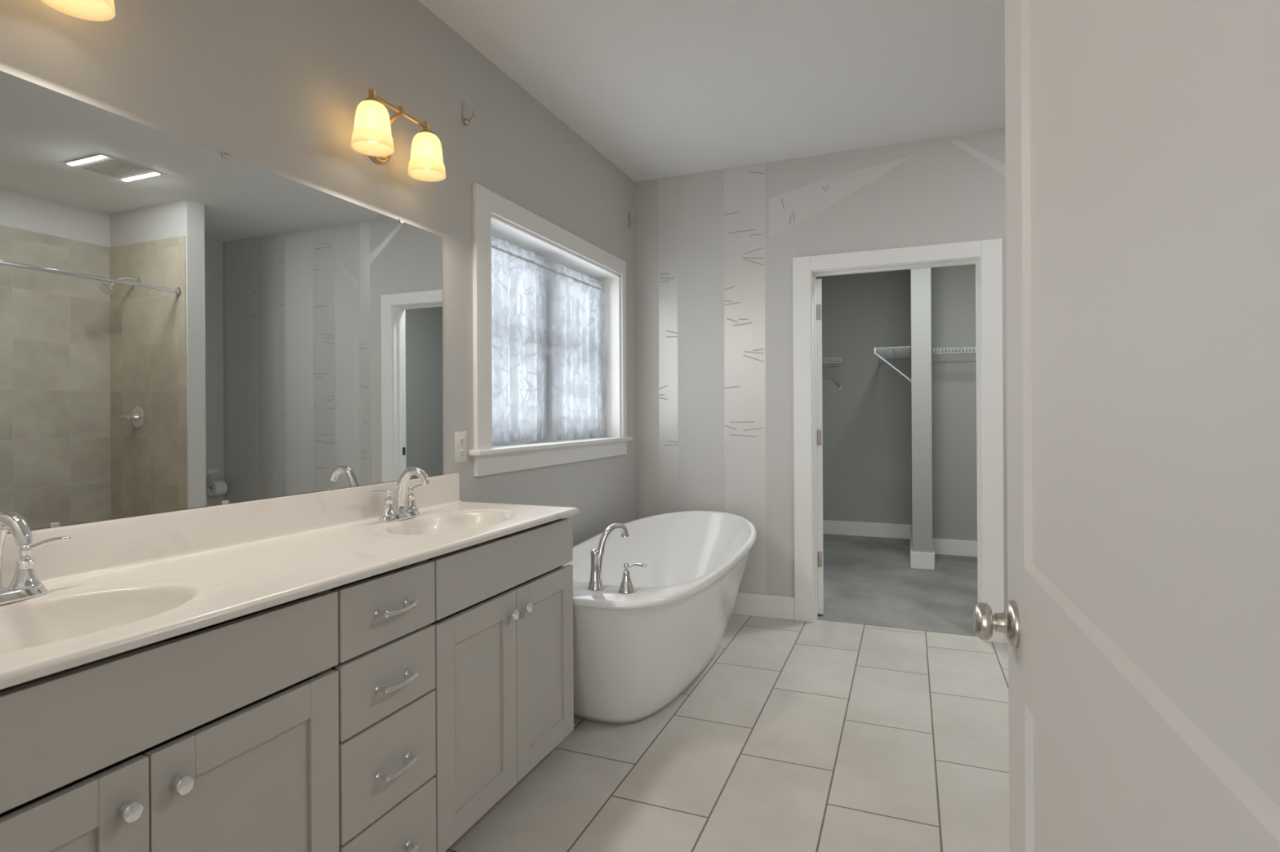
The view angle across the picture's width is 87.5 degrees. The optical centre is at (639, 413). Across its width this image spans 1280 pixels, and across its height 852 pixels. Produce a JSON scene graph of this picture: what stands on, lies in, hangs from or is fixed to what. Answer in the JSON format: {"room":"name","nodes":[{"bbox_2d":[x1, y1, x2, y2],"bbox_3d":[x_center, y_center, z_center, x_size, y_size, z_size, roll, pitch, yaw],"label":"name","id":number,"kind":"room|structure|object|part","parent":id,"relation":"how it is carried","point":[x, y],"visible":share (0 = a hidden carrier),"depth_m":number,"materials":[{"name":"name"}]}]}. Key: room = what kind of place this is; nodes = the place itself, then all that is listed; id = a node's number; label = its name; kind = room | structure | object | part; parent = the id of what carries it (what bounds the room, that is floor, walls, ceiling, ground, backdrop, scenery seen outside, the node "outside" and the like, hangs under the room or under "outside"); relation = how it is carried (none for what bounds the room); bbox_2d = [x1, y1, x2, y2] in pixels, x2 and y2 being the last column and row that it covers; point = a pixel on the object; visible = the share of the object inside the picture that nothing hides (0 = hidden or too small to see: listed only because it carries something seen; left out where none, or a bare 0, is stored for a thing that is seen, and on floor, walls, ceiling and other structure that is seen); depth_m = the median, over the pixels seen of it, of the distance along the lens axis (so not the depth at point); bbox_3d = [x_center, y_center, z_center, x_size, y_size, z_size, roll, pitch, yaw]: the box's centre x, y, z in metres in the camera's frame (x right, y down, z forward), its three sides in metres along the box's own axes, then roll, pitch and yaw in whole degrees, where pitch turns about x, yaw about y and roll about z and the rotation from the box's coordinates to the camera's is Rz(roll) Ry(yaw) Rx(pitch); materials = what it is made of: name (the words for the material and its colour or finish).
{"room":"bathroom","nodes":[
{"label":"bathroom","id":0,"kind":"room"},
{"bbox_2d":[0,0,636,546],"bbox_3d":[-0.854,-0.134,2.663,0.270,2.740,4.000,0,0,22],"label":"wall","id":1,"kind":"structure","parent":0,"point":[276,86],"depth_m":2.25,"materials":[{"name":"paint"}]},
{"bbox_2d":[40,0,115,21],"bbox_3d":[-1.198,-0.915,1.231,0.167,0.187,0.378,0,0,22],"label":"vanity light","id":2,"kind":"object","parent":1,"relation":"attached to","point":[87,10],"visible":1,"depth_m":1.39,"materials":[{"name":"glass"}]},
{"bbox_2d":[0,71,443,533],"bbox_3d":[-1.083,-0.222,1.719,0.009,0.914,1.778,0,0,22],"label":"wall mirror","id":3,"kind":"object","parent":1,"relation":"attached to","point":[184,324],"visible":0.88,"depth_m":1.64,"materials":[{"name":"silver mirror"}]},
{"bbox_2d":[1,473,461,586],"bbox_3d":[-1.056,0.291,1.743,0.031,0.113,1.869,0,0,22],"label":"backsplash","id":4,"kind":"structure","parent":1,"relation":"attached to","point":[95,548],"depth_m":1.65,"materials":[{"name":"stone"}]},
{"bbox_2d":[351,88,445,182],"bbox_3d":[-0.804,-0.917,2.208,0.167,0.187,0.378,0,0,22],"label":"vanity light","id":5,"kind":"object","parent":1,"relation":"attached to","point":[371,136],"visible":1,"depth_m":2.14,"materials":[{"name":"glass"}]},
{"bbox_3d":[-0.832,-0.895,2.084,0.126,0.142,0.126,0,0,22],"label":"lamp shade","id":6,"kind":"part","parent":5,"relation":"part of","materials":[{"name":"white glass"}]},
{"bbox_3d":[-0.823,-0.956,2.216,0.102,0.110,0.021,0,0,22],"label":"arm","id":7,"kind":"part","parent":5,"relation":"part of","materials":[{"name":"gold metal"}]},
{"bbox_3d":[-0.738,-0.895,2.317,0.126,0.142,0.126,0,0,22],"label":"lamp shade","id":8,"kind":"part","parent":5,"relation":"part of","materials":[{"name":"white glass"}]},
{"bbox_2d":[454,431,466,462],"bbox_3d":[-0.708,0.132,2.647,0.008,0.120,0.072,0,0,22],"label":"outlet","id":9,"kind":"object","parent":1,"relation":"attached to","point":[460,437],"visible":1,"depth_m":2.64,"materials":[{"name":"white plastic"}]},
{"bbox_2d":[458,436,464,444],"bbox_3d":[-0.706,0.107,2.646,0.003,0.033,0.031,0,0,22],"label":"receptacle","id":10,"kind":"object","parent":9,"relation":"attached to","point":[461,439],"depth_m":2.64,"materials":[{"name":"grey plastic"}]},
{"bbox_2d":[458,448,464,457],"bbox_3d":[-0.706,0.156,2.646,0.003,0.033,0.031,0,0,22],"label":"receptacle","id":11,"kind":"object","parent":9,"relation":"attached to","point":[461,451],"depth_m":2.64,"materials":[{"name":"grey plastic"}]},
{"bbox_2d":[462,102,475,126],"bbox_3d":[-0.680,-1.202,2.677,0.053,0.096,0.034,0,0,22],"label":"wall hook","id":12,"kind":"object","parent":1,"relation":"attached to","point":[466,122],"visible":1,"depth_m":2.67,"materials":[{"name":"grey metal"}]},
{"bbox_3d":[-0.702,-1.202,2.686,0.005,0.096,0.034,0,0,22],"label":"plate","id":13,"kind":"part","parent":12,"relation":"part of","materials":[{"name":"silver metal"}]},
{"bbox_2d":[468,182,632,476],"bbox_3d":[-0.496,-0.343,3.484,0.322,1.196,1.600,0,0,22],"label":"window","id":14,"kind":"structure","parent":1,"relation":"in","point":[494,215],"depth_m":3.19,"materials":[{"name":"white paint"}]},
{"bbox_3d":[-0.594,-0.344,3.557,0.085,0.984,1.359,0,0,22],"label":"vinyl frame","id":15,"kind":"part","parent":14,"relation":"part of","materials":[{"name":"white plastic"}]},
{"bbox_3d":[-0.461,0.158,3.470,0.252,0.021,1.600,0,0,22],"label":"sill","id":16,"kind":"part","parent":14,"relation":"part of","materials":[{"name":"white paint"}]},
{"bbox_3d":[-0.478,-0.752,3.509,0.012,0.012,1.357,0,0,22],"label":"curtain rod","id":17,"kind":"object","parent":14,"relation":"attached to","visible":0},
{"bbox_2d":[491,235,557,444],"bbox_3d":[-0.590,-0.331,3.222,0.046,0.952,0.721,0,0,22],"label":"curtain","id":18,"kind":"object","parent":17,"relation":"hanging from","point":[524,348],"visible":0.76,"depth_m":3.27,"materials":[{"name":"fabric"}]},
{"bbox_2d":[552,262,605,440],"bbox_3d":[-0.340,-0.333,3.852,0.045,0.952,0.602,0,0,22],"label":"curtain","id":19,"kind":"object","parent":17,"relation":"hanging from","point":[580,327],"visible":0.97,"depth_m":3.82,"materials":[{"name":"fabric"}]},
{"bbox_2d":[627,212,636,227],"bbox_3d":[-0.047,-1.232,4.249,0.053,0.096,0.034,0,0,22],"label":"wall hook","id":20,"kind":"object","parent":1,"relation":"attached to","point":[629,224],"visible":1,"depth_m":4.25,"materials":[{"name":"grey metal"}]},
{"bbox_3d":[-0.069,-1.232,4.258,0.005,0.096,0.034,0,0,22],"label":"plate","id":21,"kind":"part","parent":20,"relation":"part of","materials":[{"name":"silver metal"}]},
{"bbox_2d":[417,0,1005,182],"bbox_3d":[1.017,-1.554,1.907,4.180,0.080,4.000,0,0,22],"label":"ceiling","id":22,"kind":"structure","parent":0,"point":[660,89],"depth_m":2.94,"materials":[{"name":"paint"}]},
{"bbox_2d":[444,533,1009,851],"bbox_3d":[1.580,1.251,3.266,4.180,0.063,6.930,0,0,22],"label":"floor","id":23,"kind":"structure","parent":0,"point":[819,735],"depth_m":2.46,"materials":[{"name":"tile"}]},
{"bbox_2d":[0,591,339,851],"bbox_3d":[-1.011,0.802,1.167,0.538,0.870,0.772,0,0,22],"label":"base cabinet","id":24,"kind":"object","parent":23,"relation":"on","point":[223,736],"visible":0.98,"depth_m":1.14,"materials":[{"name":"grey paint"}]},
{"bbox_3d":[-0.867,0.851,0.901,0.019,0.600,0.382,0,0,22],"label":"door","id":25,"kind":"part","parent":24,"relation":"part of","materials":[{"name":"grey paint"}]},
{"bbox_3d":[-0.790,0.615,1.034,0.027,0.032,0.032,0,0,22],"label":"knob","id":26,"kind":"part","parent":24,"relation":"part of","materials":[{"name":"silver metal"}]},
{"bbox_3d":[-0.760,0.614,1.108,0.027,0.032,0.032,0,0,22],"label":"knob","id":27,"kind":"part","parent":24,"relation":"part of","materials":[{"name":"silver metal"}]},
{"bbox_3d":[-0.723,0.851,1.258,0.019,0.600,0.382,0,0,22],"label":"door","id":28,"kind":"part","parent":24,"relation":"part of","materials":[{"name":"grey paint"}]},
{"bbox_2d":[0,473,578,693],"bbox_3d":[-0.821,0.358,1.656,0.534,0.248,1.883,0,0,22],"label":"countertop","id":29,"kind":"structure","parent":24,"relation":"on","point":[118,587],"depth_m":1.48,"materials":[{"name":"stone"}]},
{"bbox_2d":[0,511,71,604],"bbox_3d":[-1.179,0.260,1.216,0.186,0.171,0.173,0,0,-25],"label":"faucet","id":30,"kind":"object","parent":29,"relation":"on","point":[25,584],"visible":1,"depth_m":1.24,"materials":[{"name":"silver metal"}]},
{"bbox_3d":[-1.140,0.251,1.200,0.142,0.154,0.044,0,0,22],"label":"spout","id":31,"kind":"part","parent":30,"relation":"part of","materials":[{"name":"silver metal"}]},
{"bbox_3d":[-1.182,0.336,1.217,0.060,0.019,0.168,0,0,22],"label":"plate","id":32,"kind":"part","parent":30,"relation":"part of","materials":[{"name":"silver metal"}]},
{"bbox_3d":[-1.163,0.288,1.265,0.049,0.082,0.049,0,0,22],"label":"handle","id":33,"kind":"part","parent":30,"relation":"part of","materials":[{"name":"silver metal"}]},
{"bbox_3d":[-1.148,0.252,1.298,0.013,0.019,0.074,0,0,24],"label":"lever","id":34,"kind":"part","parent":30,"relation":"part of","materials":[{"name":"silver metal"}]},
{"bbox_2d":[372,466,429,522],"bbox_3d":[-0.785,0.258,2.194,0.186,0.171,0.173,0,0,-25],"label":"faucet","id":35,"kind":"object","parent":29,"relation":"on","point":[389,513],"visible":1,"depth_m":2.17,"materials":[{"name":"silver metal"}]},
{"bbox_3d":[-0.819,0.250,2.114,0.013,0.019,0.074,0,0,20],"label":"lever","id":36,"kind":"part","parent":35,"relation":"part of","materials":[{"name":"silver metal"}]},
{"bbox_3d":[-0.807,0.286,2.148,0.049,0.082,0.049,0,0,22],"label":"handle","id":37,"kind":"part","parent":35,"relation":"part of","materials":[{"name":"silver metal"}]},
{"bbox_3d":[-0.788,0.333,2.196,0.060,0.019,0.168,0,0,22],"label":"plate","id":38,"kind":"part","parent":35,"relation":"part of","materials":[{"name":"silver metal"}]},
{"bbox_3d":[-0.746,0.249,2.179,0.142,0.154,0.044,0,0,22],"label":"spout","id":39,"kind":"part","parent":35,"relation":"part of","materials":[{"name":"silver metal"}]},
{"bbox_3d":[-0.769,0.286,2.244,0.049,0.082,0.049,0,0,22],"label":"handle","id":40,"kind":"part","parent":35,"relation":"part of","materials":[{"name":"silver metal"}]},
{"bbox_3d":[-0.754,0.250,2.276,0.013,0.019,0.074,0,0,24],"label":"lever","id":41,"kind":"part","parent":35,"relation":"part of","materials":[{"name":"silver metal"}]},
{"bbox_2d":[324,560,436,851],"bbox_3d":[-0.804,0.801,1.669,0.546,0.870,0.315,0,0,22],"label":"drawers","id":42,"kind":"object","parent":23,"relation":"on","point":[385,668],"visible":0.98,"depth_m":1.56,"materials":[{"name":"grey paint"}]},
{"bbox_3d":[-0.593,0.626,1.584,0.019,0.162,0.308,0,0,22],"label":"drawer","id":43,"kind":"part","parent":42,"relation":"part of","materials":[{"name":"grey paint"}]},
{"bbox_3d":[-0.594,0.458,1.584,0.019,0.158,0.308,0,0,22],"label":"drawer","id":44,"kind":"part","parent":42,"relation":"part of","materials":[{"name":"grey paint"}]},
{"bbox_3d":[-0.592,0.822,1.584,0.019,0.216,0.308,0,0,22],"label":"drawer","id":45,"kind":"part","parent":42,"relation":"part of","materials":[{"name":"grey paint"}]},
{"bbox_3d":[-0.591,1.043,1.584,0.019,0.214,0.308,0,0,22],"label":"drawer","id":46,"kind":"part","parent":42,"relation":"part of","materials":[{"name":"grey paint"}]},
{"bbox_3d":[-0.569,0.458,1.574,0.036,0.018,0.113,0,0,22],"label":"handle","id":47,"kind":"part","parent":42,"relation":"part of","materials":[{"name":"silver metal"}]},
{"bbox_3d":[-0.568,0.631,1.574,0.036,0.018,0.113,0,0,22],"label":"handle","id":48,"kind":"part","parent":42,"relation":"part of","materials":[{"name":"silver metal"}]},
{"bbox_3d":[-0.567,0.832,1.574,0.036,0.018,0.113,0,0,22],"label":"handle","id":49,"kind":"part","parent":42,"relation":"part of","materials":[{"name":"silver metal"}]},
{"bbox_3d":[-0.566,1.045,1.574,0.036,0.018,0.113,0,0,22],"label":"handle","id":50,"kind":"part","parent":42,"relation":"part of","materials":[{"name":"silver metal"}]},
{"bbox_2d":[423,517,573,851],"bbox_3d":[-0.607,0.800,2.169,0.538,0.870,0.760,0,0,22],"label":"base cabinet","id":51,"kind":"object","parent":23,"relation":"on","point":[504,689],"visible":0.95,"depth_m":2.00,"materials":[{"name":"grey paint"}]},
{"bbox_3d":[-0.462,0.849,1.907,0.019,0.600,0.376,0,0,22],"label":"door","id":52,"kind":"part","parent":51,"relation":"part of","materials":[{"name":"grey paint"}]},
{"bbox_3d":[-0.386,0.612,2.037,0.027,0.032,0.032,0,0,22],"label":"knob","id":53,"kind":"part","parent":51,"relation":"part of","materials":[{"name":"silver metal"}]},
{"bbox_3d":[-0.356,0.612,2.111,0.027,0.032,0.032,0,0,22],"label":"knob","id":54,"kind":"part","parent":51,"relation":"part of","materials":[{"name":"silver metal"}]},
{"bbox_3d":[-0.321,0.848,2.258,0.019,0.600,0.376,0,0,22],"label":"door","id":55,"kind":"part","parent":51,"relation":"part of","materials":[{"name":"grey paint"}]},
{"bbox_2d":[563,511,756,724],"bbox_3d":[0.103,0.894,3.269,0.822,0.671,1.775,0,0,22],"label":"bathtub","id":56,"kind":"object","parent":23,"relation":"on","point":[635,653],"depth_m":2.67,"materials":[{"name":"white ceramic"}]},
{"bbox_2d":[587,523,629,590],"bbox_3d":[-0.119,0.551,2.604,0.174,0.243,0.062,0,0,-20],"label":"tub spout","id":57,"kind":"object","parent":56,"relation":"attached to","point":[595,583],"visible":1,"depth_m":2.58,"materials":[{"name":"silver metal"}]},
{"bbox_3d":[-0.172,0.597,2.584,0.062,0.151,0.062,0,0,22],"label":"spout","id":58,"kind":"part","parent":57,"relation":"part of","materials":[{"name":"silver metal"}]},
{"bbox_3d":[-0.025,0.616,2.522,0.119,0.113,0.062,0,0,22],"label":"tub valve handle","id":59,"kind":"part","parent":56,"relation":"part of","materials":[{"name":"silver metal"}]},
{"bbox_3d":[-0.013,0.571,2.510,0.090,0.023,0.017,0,0,34],"label":"lever","id":60,"kind":"part","parent":56,"relation":"part of","materials":[{"name":"silver metal"}]},
{"bbox_2d":[635,128,1008,610],"bbox_3d":[1.796,-0.149,3.687,3.880,2.740,0.121,0,0,22],"label":"wall","id":61,"kind":"structure","parent":0,"point":[715,251],"depth_m":4.07,"materials":[{"name":"paint"}]},
{"bbox_2d":[731,591,795,620],"bbox_3d":[0.450,1.162,4.159,1.014,0.134,0.016,0,0,22],"label":"baseboard","id":62,"kind":"structure","parent":61,"relation":"attached to","point":[782,607],"depth_m":4.03,"materials":[{"name":"white paint"}]},
{"bbox_2d":[792,238,1004,643],"bbox_3d":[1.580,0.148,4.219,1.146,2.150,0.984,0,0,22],"label":"door frame","id":63,"kind":"structure","parent":61,"relation":"in","point":[986,255],"depth_m":3.77,"materials":[{"name":"white paint"}]},
{"bbox_2d":[815,269,911,524],"bbox_3d":[1.883,-0.149,6.822,1.700,2.740,0.100,0,0,22],"label":"wall","id":64,"kind":"structure","parent":0,"point":[867,456],"depth_m":6.62,"materials":[{"name":"paint"}]},
{"bbox_2d":[822,357,844,390],"bbox_3d":[1.571,-0.386,6.732,0.908,0.303,0.300,0,0,22],"label":"wire shelf","id":65,"kind":"object","parent":64,"relation":"attached to","point":[827,359],"visible":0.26,"depth_m":6.54,"materials":[{"name":"white metal"}]},
{"bbox_3d":[1.569,-0.511,6.730,0.908,0.052,0.297,0,0,22],"label":"rail","id":66,"kind":"part","parent":65,"relation":"part of","materials":[{"name":"white metal"}]},
{"bbox_2d":[822,520,911,539],"bbox_3d":[1.854,1.149,6.775,1.667,0.139,0.015,0,0,22],"label":"baseboard","id":67,"kind":"structure","parent":64,"relation":"attached to","point":[829,527],"depth_m":6.61,"materials":[{"name":"white paint"}]},
{"bbox_2d":[910,267,932,553],"bbox_3d":[2.448,-0.152,5.843,0.145,2.740,1.295,0,0,22],"label":"wall closet partition","id":68,"kind":"structure","parent":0,"point":[920,278],"depth_m":5.24,"materials":[{"name":"paint"}]},
{"bbox_2d":[874,346,911,383],"bbox_3d":[2.265,-0.390,5.961,0.280,0.303,1.168,0,0,22],"label":"wire shelf","id":69,"kind":"object","parent":68,"relation":"attached to","point":[881,353],"visible":0.98,"depth_m":5.77,"materials":[{"name":"white metal"}]},
{"bbox_3d":[2.263,-0.515,5.962,0.277,0.052,1.168,0,0,22],"label":"rail","id":70,"kind":"part","parent":69,"relation":"part of","materials":[{"name":"white metal"}]},
{"bbox_2d":[910,525,934,569],"bbox_3d":[2.450,1.150,5.829,0.175,0.129,1.295,0,0,22],"label":"baseboard","id":71,"kind":"structure","parent":68,"relation":"attached to","point":[926,561],"depth_m":5.23,"materials":[{"name":"white paint"}]},
{"bbox_2d":[930,264,977,541],"bbox_3d":[3.128,-0.156,5.614,1.288,2.740,0.110,0,0,22],"label":"wall","id":72,"kind":"structure","parent":0,"point":[953,288],"depth_m":5.73,"materials":[{"name":"paint"}]},
{"bbox_2d":[932,346,976,354],"bbox_3d":[2.966,-0.389,5.458,1.058,0.303,0.300,0,0,22],"label":"wire shelf","id":73,"kind":"object","parent":72,"relation":"attached to","point":[975,348],"visible":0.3,"depth_m":5.50,"materials":[{"name":"white metal"}]},
{"bbox_2d":[932,538,977,556],"bbox_3d":[3.120,1.145,5.553,1.272,0.132,0.015,0,0,22],"label":"baseboard","id":74,"kind":"structure","parent":72,"relation":"attached to","point":[944,547],"depth_m":5.72,"materials":[{"name":"white paint"}]},
{"bbox_3d":[0.254,-0.140,0.126,4.080,2.740,0.120,0,0,22],"label":"wall","id":75,"kind":"structure","parent":0,"visible":0},
{"bbox_2d":[972,0,1279,851],"bbox_3d":[0.452,0.203,0.617,0.168,2.028,0.918,0,0,20],"label":"door","id":76,"kind":"structure","parent":75,"relation":"in","point":[1140,621],"depth_m":0.53,"materials":[{"name":"paint"}]},
{"bbox_3d":[0.522,0.315,1.014,0.031,0.055,0.055,0,0,20],"label":"knob","id":77,"kind":"part","parent":76,"relation":"part of","materials":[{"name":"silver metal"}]}
]}

